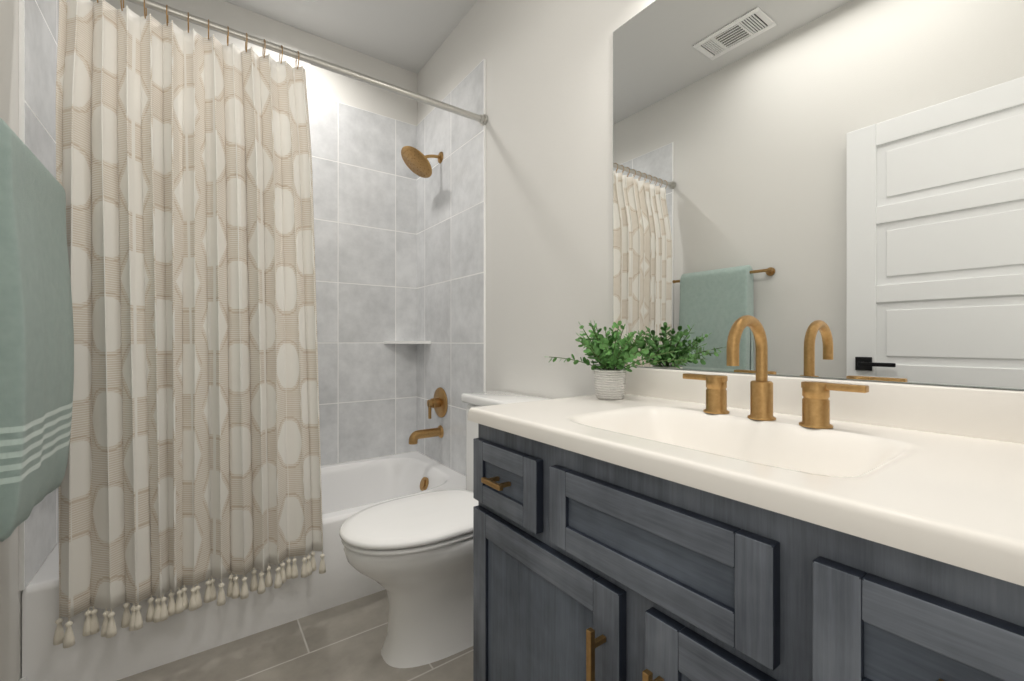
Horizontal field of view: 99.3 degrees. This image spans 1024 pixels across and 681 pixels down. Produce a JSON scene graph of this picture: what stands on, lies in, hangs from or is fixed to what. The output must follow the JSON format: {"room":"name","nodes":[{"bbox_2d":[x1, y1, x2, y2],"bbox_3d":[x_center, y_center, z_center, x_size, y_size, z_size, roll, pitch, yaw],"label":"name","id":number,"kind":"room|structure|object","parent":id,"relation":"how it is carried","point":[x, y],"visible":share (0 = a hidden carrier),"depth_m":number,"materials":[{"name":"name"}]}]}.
{"room":"bathroom","nodes":[
{"label":"bathroom","id":0,"kind":"room"},
{"bbox_2d":[0,0,22,680],"bbox_3d":[-1.091,-0.323,0.735,0.100,2.725,2.905,0,0,-36],"label":"wall","id":1,"kind":"structure","parent":0,"point":[10,631],"depth_m":1.15,"materials":[{"name":"white paint"}]},
{"bbox_2d":[0,118,73,541],"bbox_3d":[-1.103,-0.025,0.955,0.134,0.816,0.614,0,0,-36],"label":"towel","id":2,"kind":"object","parent":1,"relation":"attached to","point":[36,357],"visible":1,"depth_m":0.90,"materials":[{"name":"teal fabric"}]},
{"bbox_2d":[19,0,58,590],"bbox_3d":[-1.597,-0.329,1.537,0.010,2.045,0.812,0,0,-36],"label":"tile","id":3,"kind":"structure","parent":1,"relation":"attached to","point":[38,47],"depth_m":1.32,"materials":[{"name":"grey tile"}]},
{"bbox_2d":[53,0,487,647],"bbox_3d":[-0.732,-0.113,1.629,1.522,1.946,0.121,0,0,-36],"label":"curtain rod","id":4,"kind":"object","parent":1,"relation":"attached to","point":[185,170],"visible":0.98,"depth_m":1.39,"materials":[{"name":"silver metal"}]},
{"bbox_2d":[55,0,323,619],"bbox_3d":[-1.003,-0.117,1.434,0.703,1.803,0.118,0,0,-36],"label":"shower curtain","id":5,"kind":"object","parent":4,"relation":"hanging from","point":[184,158],"depth_m":1.39,"materials":[{"name":"fabric"}]},
{"bbox_2d":[91,0,416,125],"bbox_3d":[-1.247,-0.323,2.348,1.524,2.725,0.100,0,0,-36],"label":"wall","id":6,"kind":"structure","parent":0,"point":[324,83],"depth_m":2.40,"materials":[{"name":"white paint"}]},
{"bbox_2d":[307,92,416,465],"bbox_3d":[-1.215,-0.329,2.303,1.504,2.045,0.010,0,0,-36],"label":"tile","id":7,"kind":"structure","parent":6,"relation":"attached to","point":[365,201],"depth_m":2.54,"materials":[{"name":"grey tile"}]},
{"bbox_2d":[384,341,430,343],"bbox_3d":[-0.625,0.011,2.590,0.210,0.016,0.210,0,0,-36],"label":"corner shelf","id":8,"kind":"object","parent":6,"relation":"attached to","point":[407,342],"visible":0.98,"depth_m":2.57,"materials":[{"name":"white ceramic"}]},
{"bbox_2d":[117,589,472,680],"bbox_3d":[-0.430,1.090,1.208,1.724,0.100,2.905,0,0,-36],"label":"floor","id":9,"kind":"structure","parent":0,"point":[343,642],"depth_m":1.43,"materials":[{"name":"tile"}]},
{"bbox_2d":[22,451,465,680],"bbox_3d":[-0.984,0.868,1.981,1.518,0.345,0.797,0,0,-36],"label":"bathtub","id":10,"kind":"object","parent":9,"relation":"on","point":[350,488],"visible":0.29,"depth_m":1.50,"materials":[{"name":"white ceramic"}]},
{"bbox_2d":[339,391,547,667],"bbox_3d":[-0.217,0.632,1.558,0.754,0.815,0.486,0,0,-36],"label":"toilet","id":11,"kind":"object","parent":9,"relation":"on","point":[412,555],"visible":0.56,"depth_m":1.41,"materials":[{"name":"white ceramic"}]},
{"bbox_2d":[467,315,1023,680],"bbox_3d":[0.383,0.488,0.864,0.598,1.103,1.112,0,0,-36],"label":"bathroom vanity","id":12,"kind":"object","parent":9,"relation":"on","point":[633,523],"visible":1,"depth_m":0.67,"materials":[{"name":"blue wood"}]},
{"bbox_2d":[543,318,693,399],"bbox_3d":[0.278,0.053,1.245,0.277,0.232,0.370,0,0,-36],"label":"plant","id":13,"kind":"object","parent":12,"relation":"on","point":[615,381],"depth_m":1.24,"materials":[{"name":"green plant"}]},
{"bbox_2d":[682,315,869,428],"bbox_3d":[0.497,0.058,0.909,0.160,0.222,0.367,0,0,-36],"label":"faucet","id":14,"kind":"object","parent":12,"relation":"on","point":[815,400],"depth_m":0.92,"materials":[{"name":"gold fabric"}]},
{"bbox_2d":[224,0,476,73],"bbox_3d":[-0.430,-1.735,1.208,1.724,0.100,2.905,0,0,-36],"label":"ceiling","id":15,"kind":"structure","parent":0,"point":[411,35],"depth_m":2.30,"materials":[{"name":"white paint"}]},
{"bbox_2d":[417,0,1023,398],"bbox_3d":[0.230,-0.323,1.680,0.100,2.725,2.905,0,0,-36],"label":"wall","id":16,"kind":"structure","parent":0,"point":[549,178],"depth_m":1.73,"materials":[{"name":"white paint"}]},
{"bbox_2d":[417,59,485,475],"bbox_3d":[-0.366,-0.329,2.418,0.010,2.045,0.812,0,0,-36],"label":"tile","id":17,"kind":"structure","parent":16,"relation":"attached to","point":[451,262],"depth_m":2.35,"materials":[{"name":"grey tile"}]},
{"bbox_2d":[401,146,442,177],"bbox_3d":[-0.494,-0.988,2.395,0.225,0.157,0.200,0,0,-36],"label":"shower head","id":18,"kind":"object","parent":17,"relation":"attached to","point":[416,161],"visible":1,"depth_m":2.38},
{"bbox_2d":[409,425,443,444],"bbox_3d":[-0.480,0.519,2.405,0.189,0.081,0.072,0,0,-36],"label":"tub spout","id":19,"kind":"object","parent":17,"relation":"attached to","point":[433,432],"depth_m":2.39,"materials":[{"name":"gold metal"}]},
{"bbox_2d":[427,387,447,418],"bbox_3d":[-0.433,0.350,2.438,0.075,0.170,0.170,0,0,-36],"label":"tub valve","id":20,"kind":"object","parent":17,"relation":"attached to","point":[438,402],"depth_m":2.42,"materials":[{"name":"gold metal"}]},
{"bbox_2d":[613,0,1023,389],"bbox_3d":[0.645,-0.475,1.006,0.008,1.114,1.065,0,0,-36],"label":"mirror","id":21,"kind":"object","parent":16,"relation":"attached to","point":[833,189],"visible":0.85,"depth_m":0.95,"materials":[{"name":"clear mirror"}]}
]}

